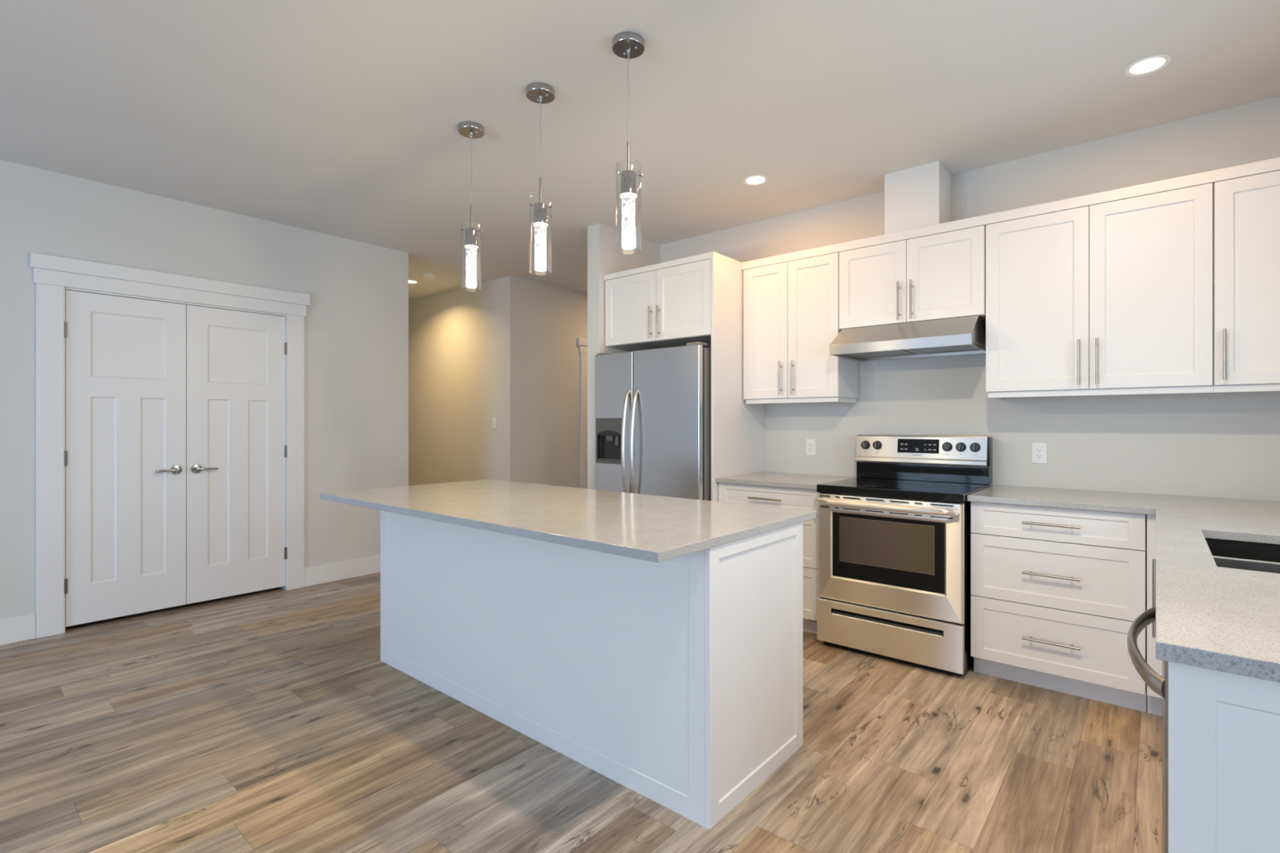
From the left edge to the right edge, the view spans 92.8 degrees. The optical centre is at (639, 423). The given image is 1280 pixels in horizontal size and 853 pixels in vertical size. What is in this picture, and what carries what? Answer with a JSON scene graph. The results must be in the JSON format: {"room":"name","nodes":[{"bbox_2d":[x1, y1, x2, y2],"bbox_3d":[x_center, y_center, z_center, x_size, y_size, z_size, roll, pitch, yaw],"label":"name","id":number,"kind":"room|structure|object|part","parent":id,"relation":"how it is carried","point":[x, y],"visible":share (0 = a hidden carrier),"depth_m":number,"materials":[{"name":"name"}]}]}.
{"room":"kitchen","nodes":[
{"label":"kitchen","id":0,"kind":"room"},
{"bbox_2d":[0,160,587,620],"bbox_3d":[-3.028,-0.119,4.263,0.130,2.756,10.600,0,0,40],"label":"wall","id":1,"kind":"structure","parent":0,"point":[356,320],"depth_m":4.76,"materials":[{"name":"paint"}]},
{"bbox_2d":[64,289,186,626],"bbox_3d":[-3.259,0.212,3.889,0.088,2.030,0.606,0,0,40],"label":"door","id":2,"kind":"structure","parent":1,"relation":"in","point":[125,452],"depth_m":3.88,"materials":[{"name":"paint"}]},
{"bbox_3d":[-3.114,0.312,4.033,0.053,0.064,0.153,0,0,40],"label":"handle","id":3,"kind":"part","parent":2,"relation":"part of","materials":[{"name":"silver metal"}]},
{"bbox_2d":[30,252,310,638],"bbox_3d":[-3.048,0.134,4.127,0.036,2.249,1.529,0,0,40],"label":"door frame","id":4,"kind":"structure","parent":1,"relation":"attached to","point":[51,273],"depth_m":3.68,"materials":[{"name":"paint"}]},
{"bbox_2d":[0,555,380,645],"bbox_3d":[-4.212,1.188,2.767,0.014,0.142,6.765,0,0,40],"label":"baseboard","id":5,"kind":"structure","parent":1,"relation":"attached to","point":[20,628],"depth_m":4.76,"materials":[{"name":"paint"}]},
{"bbox_2d":[186,304,287,604],"bbox_3d":[-2.860,0.212,4.361,0.088,2.030,0.624,0,0,40],"label":"door","id":6,"kind":"structure","parent":1,"relation":"in","point":[237,449],"depth_m":4.35,"materials":[{"name":"paint"}]},
{"bbox_3d":[-2.985,0.312,4.187,0.053,0.064,0.153,0,0,40],"label":"handle","id":7,"kind":"part","parent":6,"relation":"part of","materials":[{"name":"silver metal"}]},
{"bbox_2d":[577,337,587,488],"bbox_3d":[-0.341,0.146,7.312,0.036,2.225,1.095,0,0,40],"label":"door frame","id":8,"kind":"structure","parent":1,"relation":"attached to","point":[582,342],"depth_m":6.96,"materials":[{"name":"paint"}]},
{"bbox_2d":[408,275,519,485],"bbox_3d":[-2.424,-0.119,7.200,3.000,2.756,0.116,0,0,40],"label":"wall","id":9,"kind":"structure","parent":0,"point":[464,344],"depth_m":6.70,"materials":[{"name":"paint"}]},
{"bbox_2d":[492,417,497,428],"bbox_3d":[-1.516,-0.003,6.350,0.072,0.116,0.008,0,0,40],"label":"light switch","id":10,"kind":"object","parent":9,"relation":"attached to","point":[494,419],"visible":1,"depth_m":6.34,"materials":[{"name":"white plastic"}]},
{"bbox_2d":[0,572,1162,852],"bbox_3d":[-1.069,1.309,2.607,11.400,0.100,11.000,0,0,40],"label":"floor","id":11,"kind":"structure","parent":0,"point":[273,720],"depth_m":2.25,"materials":[{"name":"brown wood"}]},
{"bbox_2d":[380,510,803,830],"bbox_3d":[-0.370,0.822,2.808,2.086,0.873,0.653,0,0,40],"label":"kitchen island","id":12,"kind":"object","parent":11,"relation":"on","point":[678,682],"visible":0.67,"depth_m":2.22,"materials":[{"name":"white wood"}]},
{"bbox_2d":[320,479,816,562],"bbox_3d":[-0.457,0.370,2.782,2.196,0.030,1.028,0,0,40],"label":"island countertop","id":13,"kind":"structure","parent":12,"relation":"on","point":[646,527],"depth_m":2.39,"materials":[{"name":"grey stone"}]},
{"bbox_3d":[0.419,0.822,2.141,0.020,0.873,0.653,0,0,40],"label":"panel","id":14,"kind":"part","parent":12,"relation":"part of","materials":[{"name":"white paint"}]},
{"bbox_2d":[595,342,711,501],"bbox_3d":[0.245,0.367,4.470,0.934,1.784,0.827,0,0,40],"label":"refrigerator","id":15,"kind":"object","parent":11,"relation":"on","point":[653,406],"visible":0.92,"depth_m":4.14,"materials":[{"name":"silver metal"}]},
{"bbox_3d":[-0.194,0.123,4.411,0.115,0.080,0.029,0,0,40],"label":"spout","id":16,"kind":"part","parent":15,"relation":"part of","materials":[{"name":"grey plastic"}]},
{"bbox_3d":[-0.180,0.345,4.406,0.367,1.698,0.045,0,0,40],"label":"freezer door","id":17,"kind":"part","parent":15,"relation":"part of","materials":[{"name":"silver metal"}]},
{"bbox_3d":[-0.101,0.163,4.273,0.032,0.802,0.078,0,0,40],"label":"handle","id":18,"kind":"part","parent":15,"relation":"part of","materials":[{"name":"silver metal"}]},
{"bbox_3d":[-0.041,0.163,4.222,0.032,0.802,0.078,0,0,40],"label":"handle","id":19,"kind":"part","parent":15,"relation":"part of","materials":[{"name":"silver metal"}]},
{"bbox_3d":[0.179,0.344,4.102,0.561,1.700,0.045,0,0,40],"label":"door","id":20,"kind":"part","parent":15,"relation":"part of","materials":[{"name":"silver metal"}]},
{"bbox_2d":[711,251,764,502],"bbox_3d":[0.691,0.071,4.230,0.020,2.376,0.684,0,0,40],"label":"panel","id":21,"kind":"object","parent":11,"relation":"on","point":[737,427],"visible":0.36,"depth_m":4.11,"materials":[{"name":"white paint"}]},
{"bbox_2d":[718,482,819,633],"bbox_3d":[0.974,0.823,3.998,0.708,0.872,0.670,0,0,40],"label":"base cabinet","id":22,"kind":"object","parent":11,"relation":"on","point":[753,495],"visible":0.3,"depth_m":3.63,"materials":[{"name":"white wood"}]},
{"bbox_3d":[0.770,0.466,3.757,0.222,0.012,0.038,0,0,40],"label":"handle","id":23,"kind":"part","parent":22,"relation":"part of","materials":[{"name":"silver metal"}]},
{"bbox_3d":[0.789,0.466,3.779,0.704,0.154,0.019,0,0,40],"label":"drawer","id":24,"kind":"part","parent":22,"relation":"part of","materials":[{"name":"white paint"}]},
{"bbox_2d":[715,471,857,489],"bbox_3d":[0.981,0.370,4.000,0.718,0.030,0.661,0,0,40],"label":"countertop","id":25,"kind":"structure","parent":22,"relation":"on","point":[802,481],"depth_m":3.90,"materials":[{"name":"grey stone"}]},
{"bbox_3d":[0.789,0.699,3.779,0.704,0.305,0.019,0,0,40],"label":"drawer","id":26,"kind":"part","parent":22,"relation":"part of","materials":[{"name":"white paint"}]},
{"bbox_3d":[0.789,1.006,3.779,0.704,0.301,0.019,0,0,40],"label":"drawer","id":27,"kind":"part","parent":22,"relation":"part of","materials":[{"name":"white paint"}]},
{"bbox_2d":[816,434,992,676],"bbox_3d":[1.493,0.666,3.457,0.754,1.186,0.767,0,0,40],"label":"range","id":28,"kind":"object","parent":11,"relation":"on","point":[894,538],"visible":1,"depth_m":3.24,"materials":[{"name":"silver metal"}]},
{"bbox_3d":[1.427,0.136,3.869,0.055,0.055,0.021,0,-6,40],"label":"knob","id":29,"kind":"part","parent":28,"relation":"part of","materials":[{"name":"black plastic"}]},
{"bbox_3d":[1.484,0.136,3.822,0.055,0.055,0.021,0,-6,40],"label":"knob","id":30,"kind":"part","parent":28,"relation":"part of","materials":[{"name":"black plastic"}]},
{"bbox_3d":[1.290,0.639,3.216,0.483,0.242,0.002,0,0,40],"label":"pane","id":31,"kind":"part","parent":28,"relation":"part of","materials":[{"name":"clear glass"}]},
{"bbox_3d":[1.268,0.436,3.192,0.731,0.032,0.072,0,0,40],"label":"handle","id":32,"kind":"part","parent":28,"relation":"part of","materials":[{"name":"silver metal"}]},
{"bbox_3d":[1.298,1.111,3.226,0.750,0.232,0.030,0,0,40],"label":"storage drawer","id":33,"kind":"part","parent":28,"relation":"part of","materials":[{"name":"silver metal"}]},
{"bbox_3d":[1.298,0.691,3.225,0.750,0.592,0.034,0,0,40],"label":"oven door","id":34,"kind":"part","parent":28,"relation":"part of","materials":[{"name":"silver metal"}]},
{"bbox_2d":[816,477,991,503],"bbox_3d":[1.501,0.369,3.465,0.753,0.045,0.664,0,0,40],"label":"cooktop","id":35,"kind":"object","parent":28,"relation":"in","point":[900,490],"depth_m":3.32,"materials":[{"name":"black glass"}]},
{"bbox_3d":[1.791,0.136,3.561,0.055,0.055,0.021,0,-6,40],"label":"knob","id":36,"kind":"part","parent":28,"relation":"part of","materials":[{"name":"black plastic"}]},
{"bbox_3d":[1.847,0.136,3.514,0.055,0.055,0.021,0,-6,40],"label":"knob","id":37,"kind":"part","parent":28,"relation":"part of","materials":[{"name":"black plastic"}]},
{"bbox_3d":[1.903,0.136,3.467,0.055,0.055,0.021,0,-6,40],"label":"knob","id":38,"kind":"part","parent":28,"relation":"part of","materials":[{"name":"black plastic"}]},
{"bbox_2d":[970,501,1146,712],"bbox_3d":[2.092,0.823,3.043,0.672,0.872,0.685,0,0,40],"label":"base cabinet","id":39,"kind":"object","parent":11,"relation":"on","point":[1057,594],"visible":0.95,"depth_m":2.80,"materials":[{"name":"white wood"}]},
{"bbox_3d":[1.883,0.466,2.796,0.222,0.012,0.038,0,0,40],"label":"handle","id":40,"kind":"part","parent":39,"relation":"part of","materials":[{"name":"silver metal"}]},
{"bbox_3d":[1.883,0.699,2.796,0.222,0.012,0.038,0,0,40],"label":"handle","id":41,"kind":"part","parent":39,"relation":"part of","materials":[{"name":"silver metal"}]},
{"bbox_3d":[1.883,1.006,2.796,0.222,0.012,0.038,0,0,40],"label":"handle","id":42,"kind":"part","parent":39,"relation":"part of","materials":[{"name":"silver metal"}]},
{"bbox_3d":[1.902,0.466,2.818,0.667,0.154,0.019,0,0,40],"label":"drawer","id":43,"kind":"part","parent":39,"relation":"part of","materials":[{"name":"white paint"}]},
{"bbox_3d":[1.902,0.699,2.818,0.667,0.305,0.019,0,0,40],"label":"drawer","id":44,"kind":"part","parent":39,"relation":"part of","materials":[{"name":"white paint"}]},
{"bbox_3d":[1.902,1.006,2.818,0.667,0.301,0.019,0,0,40],"label":"drawer","id":45,"kind":"part","parent":39,"relation":"part of","materials":[{"name":"white paint"}]},
{"bbox_2d":[1127,606,1168,852],"bbox_3d":[1.285,0.825,1.082,0.658,0.868,0.596,0,0,40],"label":"dishwasher","id":46,"kind":"object","parent":11,"relation":"on","point":[1158,684],"visible":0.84,"depth_m":1.10,"materials":[{"name":"silver metal"}]},
{"bbox_3d":[1.060,0.456,1.273,0.067,0.034,0.564,0,0,40],"label":"handle","id":47,"kind":"part","parent":46,"relation":"part of","materials":[{"name":"silver metal"}]},
{"bbox_3d":[1.089,0.773,1.248,0.028,0.761,0.596,0,0,40],"label":"door","id":48,"kind":"part","parent":46,"relation":"part of","materials":[{"name":"silver metal"}]},
{"bbox_2d":[1152,559,1155,638],"bbox_3d":[1.960,0.823,1.836,0.638,0.872,1.395,0,0,40],"label":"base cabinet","id":49,"kind":"object","parent":11,"relation":"on","point":[1153,560],"visible":0.08,"depth_m":1.84,"materials":[{"name":"white wood"}]},
{"bbox_2d":[967,484,1279,682],"bbox_3d":[1.701,0.370,2.045,1.380,0.030,2.716,0,0,40],"label":"countertop","id":50,"kind":"structure","parent":49,"relation":"on","point":[1209,615],"depth_m":1.40,"materials":[{"name":"grey stone"}]},
{"bbox_2d":[1204,537,1279,573],"bbox_3d":[1.818,0.489,1.648,0.437,0.206,0.729,0,0,40],"label":"sink","id":51,"kind":"object","parent":50,"relation":"in","point":[1242,555],"visible":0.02,"depth_m":1.96,"materials":[{"name":"silver"}]},
{"bbox_2d":[1146,514,1162,715],"bbox_3d":[2.236,0.824,2.588,0.128,0.870,0.096,0,0,40],"label":"cabinet filler","id":52,"kind":"object","parent":11,"relation":"on","point":[1154,701],"visible":0.36,"depth_m":2.59,"materials":[{"name":"white paint"}]},
{"bbox_2d":[1168,661,1279,852],"bbox_3d":[1.124,0.823,0.805,0.645,0.872,0.019,0,0,40],"label":"cabinet end panel","id":53,"kind":"object","parent":11,"relation":"on","point":[1224,728],"visible":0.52,"depth_m":0.97,"materials":[{"name":"white paint"}]},
{"bbox_2d":[587,222,660,489],"bbox_3d":[0.718,-0.119,5.866,0.125,2.756,3.314,0,0,40],"label":"wall partition","id":54,"kind":"structure","parent":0,"point":[603,257],"depth_m":4.62,"materials":[{"name":"paint"}]},
{"bbox_2d":[0,0,1279,301],"bbox_3d":[-1.069,-1.557,2.607,11.400,0.120,11.000,0,0,40],"label":"ceiling","id":55,"kind":"structure","parent":0,"point":[341,118],"depth_m":2.81,"materials":[{"name":"paint"}]},
{"bbox_2d":[408,280,418,284],"bbox_3d":[-2.422,-1.494,6.441,0.158,0.006,0.158,0,0,40],"label":"recessed light","id":56,"kind":"object","parent":55,"relation":"in","point":[412,282],"visible":0.67,"depth_m":6.45,"materials":[{"name":"white plastic"}]},
{"bbox_2d":[420,272,435,279],"bbox_3d":[-2.134,-1.475,6.138,0.140,0.044,0.140,0,0,40],"label":"smoke detector","id":57,"kind":"object","parent":55,"relation":"attached to","point":[427,276],"visible":1,"depth_m":6.10,"materials":[{"name":"white plastic"}]},
{"bbox_2d":[457,120,484,290],"bbox_3d":[-0.852,-1.086,3.082,0.129,0.822,0.129,0,0,40],"label":"pendant light","id":58,"kind":"object","parent":55,"relation":"hanging from","point":[468,129],"visible":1,"depth_m":3.06,"materials":[{"name":"white glass"}]},
{"bbox_3d":[-0.852,-1.043,3.082,0.011,0.127,0.011,0,0,40],"label":"stem","id":59,"kind":"part","parent":58,"relation":"part of","materials":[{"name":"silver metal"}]},
{"bbox_3d":[-0.852,-0.792,3.082,0.068,0.204,0.068,0,0,40],"label":"crystal rod","id":60,"kind":"part","parent":58,"relation":"part of","materials":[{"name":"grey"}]},
{"bbox_3d":[-0.853,-1.274,3.082,0.009,0.346,0.008,0,0,40],"label":"cord","id":61,"kind":"part","parent":58,"relation":"part of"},
{"bbox_2d":[525,82,555,271],"bbox_3d":[-0.447,-1.086,2.739,0.129,0.822,0.129,0,0,40],"label":"pendant light","id":62,"kind":"object","parent":55,"relation":"hanging from","point":[540,93],"visible":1,"depth_m":2.72,"materials":[{"name":"white glass"}]},
{"bbox_3d":[-0.447,-1.274,2.739,0.009,0.346,0.008,0,0,40],"label":"cord","id":63,"kind":"part","parent":62,"relation":"part of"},
{"bbox_3d":[-0.447,-1.043,2.739,0.011,0.127,0.011,0,0,40],"label":"stem","id":64,"kind":"part","parent":62,"relation":"part of","materials":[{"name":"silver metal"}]},
{"bbox_3d":[-0.447,-0.792,2.739,0.068,0.204,0.068,0,0,40],"label":"crystal rod","id":65,"kind":"part","parent":62,"relation":"part of","materials":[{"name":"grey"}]},
{"bbox_2d":[612,31,644,252],"bbox_3d":[-0.045,-1.086,2.393,0.129,0.822,0.129,0,0,40],"label":"pendant light","id":66,"kind":"object","parent":55,"relation":"hanging from","point":[627,45],"visible":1,"depth_m":2.37,"materials":[{"name":"white glass"}]},
{"bbox_3d":[-0.045,-0.792,2.393,0.068,0.204,0.068,0,0,40],"label":"crystal rod","id":67,"kind":"part","parent":66,"relation":"part of","materials":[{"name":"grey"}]},
{"bbox_3d":[-0.045,-1.043,2.393,0.011,0.127,0.011,0,0,40],"label":"stem","id":68,"kind":"part","parent":66,"relation":"part of","materials":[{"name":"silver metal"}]},
{"bbox_3d":[-0.045,-0.843,2.393,0.100,0.336,0.100,0,0,40],"label":"lamp shade","id":69,"kind":"part","parent":66,"relation":"part of","materials":[{"name":"clear glass"}]},
{"bbox_3d":[-0.045,-1.274,2.393,0.009,0.346,0.008,0,0,40],"label":"cord","id":70,"kind":"part","parent":66,"relation":"part of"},
{"bbox_2d":[742,174,768,185],"bbox_3d":[0.711,-1.494,3.751,0.158,0.006,0.158,0,0,40],"label":"recessed light","id":71,"kind":"object","parent":55,"relation":"in","point":[754,180],"visible":1,"depth_m":3.75,"materials":[{"name":"white plastic"}]},
{"bbox_2d":[746,176,764,183],"bbox_3d":[0.711,-1.496,3.751,0.113,0.002,0.113,0,0,-24],"label":"diffuser","id":72,"kind":"object","parent":71,"relation":"attached to","point":[749,180],"depth_m":3.75,"materials":[{"name":"beige plastic"}]},
{"bbox_2d":[1123,53,1172,76],"bbox_3d":[2.121,-1.494,2.550,0.158,0.006,0.158,0,0,40],"label":"recessed light","id":73,"kind":"object","parent":55,"relation":"in","point":[1152,64],"visible":1,"depth_m":2.54,"materials":[{"name":"white plastic"}]},
{"bbox_2d":[1129,57,1164,73],"bbox_3d":[2.121,-1.496,2.550,0.113,0.002,0.113,0,0,-16],"label":"diffuser","id":74,"kind":"object","parent":73,"relation":"attached to","point":[1148,65],"depth_m":2.55,"materials":[{"name":"beige plastic"}]},
{"bbox_2d":[660,96,1279,501],"bbox_3d":[1.726,-0.119,3.882,3.977,2.756,0.120,0,0,40],"label":"wall","id":75,"kind":"structure","parent":0,"point":[1220,445],"depth_m":3.33,"materials":[{"name":"paint"}]},
{"bbox_2d":[604,252,711,351],"bbox_3d":[0.305,-0.848,4.533,0.960,0.538,0.720,0,0,40],"label":"upper cabinet","id":76,"kind":"object","parent":75,"relation":"attached to","point":[671,306],"depth_m":4.26,"materials":[{"name":"white paint"}]},
{"bbox_3d":[-0.069,-0.828,4.440,0.488,0.492,0.019,0,0,40],"label":"door","id":77,"kind":"part","parent":76,"relation":"part of","materials":[{"name":"white paint"}]},
{"bbox_3d":[0.071,-0.708,4.284,0.012,0.222,0.038,0,0,40],"label":"handle","id":78,"kind":"part","parent":76,"relation":"part of","materials":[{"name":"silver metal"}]},
{"bbox_3d":[0.126,-0.708,4.237,0.012,0.222,0.038,0,0,40],"label":"handle","id":79,"kind":"part","parent":76,"relation":"part of","materials":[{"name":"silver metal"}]},
{"bbox_3d":[0.294,-0.828,4.133,0.456,0.492,0.019,0,0,40],"label":"door","id":80,"kind":"part","parent":76,"relation":"part of","materials":[{"name":"white paint"}]},
{"bbox_2d":[743,252,857,404],"bbox_3d":[1.064,-0.599,4.120,0.688,0.929,0.370,0,0,40],"label":"upper cabinet","id":81,"kind":"object","parent":75,"relation":"attached to","point":[791,308],"visible":1,"depth_m":3.98,"materials":[{"name":"white paint"}]},
{"bbox_3d":[0.848,-0.614,4.122,0.332,0.895,0.019,0,0,40],"label":"door","id":82,"kind":"part","parent":81,"relation":"part of","materials":[{"name":"white paint"}]},
{"bbox_3d":[0.923,-0.298,4.022,0.012,0.222,0.038,0,0,40],"label":"handle","id":83,"kind":"part","parent":81,"relation":"part of","materials":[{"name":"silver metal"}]},
{"bbox_3d":[0.990,-0.298,3.966,0.012,0.222,0.038,0,0,40],"label":"handle","id":84,"kind":"part","parent":81,"relation":"part of","materials":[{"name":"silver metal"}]},
{"bbox_3d":[1.086,-0.149,4.136,0.656,0.030,0.315,0,0,40],"label":"light rail","id":85,"kind":"part","parent":81,"relation":"part of","materials":[{"name":"white paint"}]},
{"bbox_3d":[1.107,-0.614,3.904,0.340,0.895,0.019,0,0,40],"label":"door","id":86,"kind":"part","parent":81,"relation":"part of","materials":[{"name":"white paint"}]},
{"bbox_2d":[805,439,815,455],"bbox_3d":[1.191,0.168,4.251,0.072,0.116,0.008,0,0,40],"label":"power outlet","id":87,"kind":"object","parent":75,"relation":"attached to","point":[810,443],"visible":1,"depth_m":4.25,"materials":[{"name":"white plastic"}]},
{"bbox_2d":[808,442,813,452],"bbox_3d":[1.189,0.168,4.249,0.034,0.068,0.002,0,0,40],"label":"receptacle","id":88,"kind":"object","parent":87,"relation":"attached to","point":[810,444],"depth_m":4.25,"materials":[{"name":"white plastic"}]},
{"bbox_2d":[829,315,986,361],"bbox_3d":[1.583,-0.495,3.583,0.760,0.174,0.516,0,0,40],"label":"range hood","id":89,"kind":"object","parent":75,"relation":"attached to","point":[962,335],"visible":0.87,"depth_m":3.45,"materials":[{"name":"silver metal"}]},
{"bbox_2d":[839,225,986,329],"bbox_3d":[1.635,-0.823,3.638,0.802,0.480,0.370,0,0,40],"label":"upper cabinet","id":90,"kind":"object","parent":75,"relation":"attached to","point":[940,276],"visible":1,"depth_m":3.49,"materials":[{"name":"white paint"}]},
{"bbox_3d":[1.393,-0.823,3.662,0.398,0.476,0.019,0,0,40],"label":"door","id":91,"kind":"part","parent":90,"relation":"part of","materials":[{"name":"white paint"}]},
{"bbox_3d":[1.499,-0.709,3.535,0.012,0.222,0.038,0,0,40],"label":"handle","id":92,"kind":"part","parent":90,"relation":"part of","materials":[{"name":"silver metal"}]},
{"bbox_3d":[1.552,-0.709,3.490,0.012,0.222,0.038,0,0,40],"label":"handle","id":93,"kind":"part","parent":90,"relation":"part of","materials":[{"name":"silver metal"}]},
{"bbox_3d":[1.699,-0.823,3.403,0.398,0.476,0.019,0,0,40],"label":"door","id":94,"kind":"part","parent":90,"relation":"part of","materials":[{"name":"white paint"}]},
{"bbox_2d":[884,160,951,234],"bbox_3d":[1.674,-1.308,3.675,0.304,0.379,0.264,0,0,40],"label":"chase","id":95,"kind":"object","parent":75,"relation":"attached to","point":[919,196],"depth_m":3.57,"materials":[{"name":"paint"}]},
{"bbox_2d":[1031,442,1047,463],"bbox_3d":[2.216,0.166,3.384,0.072,0.116,0.008,0,0,40],"label":"power outlet","id":96,"kind":"object","parent":75,"relation":"attached to","point":[1039,450],"visible":1,"depth_m":3.38,"materials":[{"name":"white plastic"}]},
{"bbox_2d":[1035,447,1043,459],"bbox_3d":[2.215,0.166,3.382,0.034,0.068,0.002,0,0,40],"label":"receptacle","id":97,"kind":"object","parent":96,"relation":"attached to","point":[1039,451],"depth_m":3.38,"materials":[{"name":"white plastic"}]},
{"bbox_2d":[986,182,1213,399],"bbox_3d":[2.283,-0.600,3.089,0.892,0.927,0.370,0,0,40],"label":"upper cabinet","id":98,"kind":"object","parent":75,"relation":"attached to","point":[1115,297],"visible":1,"depth_m":2.94,"materials":[{"name":"white paint"}]},
{"bbox_2d":[742,157,1279,270],"bbox_3d":[1.905,-1.091,3.434,2.858,0.052,0.332,0,0,40],"label":"trim","id":99,"kind":"structure","parent":98,"relation":"on","point":[1273,164],"depth_m":3.09,"materials":[{"name":"white paint"}]},
{"bbox_3d":[2.026,-0.615,3.126,0.444,0.893,0.019,0,0,40],"label":"door","id":100,"kind":"part","parent":98,"relation":"part of","materials":[{"name":"white paint"}]},
{"bbox_3d":[2.149,-0.299,2.985,0.012,0.222,0.038,0,0,40],"label":"handle","id":101,"kind":"part","parent":98,"relation":"part of","materials":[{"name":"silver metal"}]},
{"bbox_3d":[2.203,-0.299,2.939,0.012,0.222,0.038,0,0,40],"label":"handle","id":102,"kind":"part","parent":98,"relation":"part of","materials":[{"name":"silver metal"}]},
{"bbox_3d":[2.304,-0.151,3.106,0.882,0.030,0.315,0,0,40],"label":"light rail","id":103,"kind":"part","parent":98,"relation":"part of","materials":[{"name":"white paint"}]},
{"bbox_3d":[2.366,-0.615,2.839,0.438,0.893,0.019,0,0,40],"label":"door","id":104,"kind":"part","parent":98,"relation":"part of","materials":[{"name":"white paint"}]},
{"bbox_2d":[1213,170,1279,392],"bbox_3d":[2.803,-0.600,2.649,0.468,0.927,0.370,0,0,40],"label":"upper cabinet","id":105,"kind":"object","parent":75,"relation":"attached to","point":[1246,210],"visible":1,"depth_m":2.62,"materials":[{"name":"white paint"}]},
{"bbox_3d":[2.542,-0.299,2.653,0.012,0.222,0.038,0,0,40],"label":"handle","id":106,"kind":"part","parent":105,"relation":"part of","materials":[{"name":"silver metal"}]},
{"bbox_3d":[2.724,-0.151,2.556,0.468,0.030,0.018,0,0,40],"label":"light rail","id":107,"kind":"part","parent":105,"relation":"part of","materials":[{"name":"white paint"}]}
]}

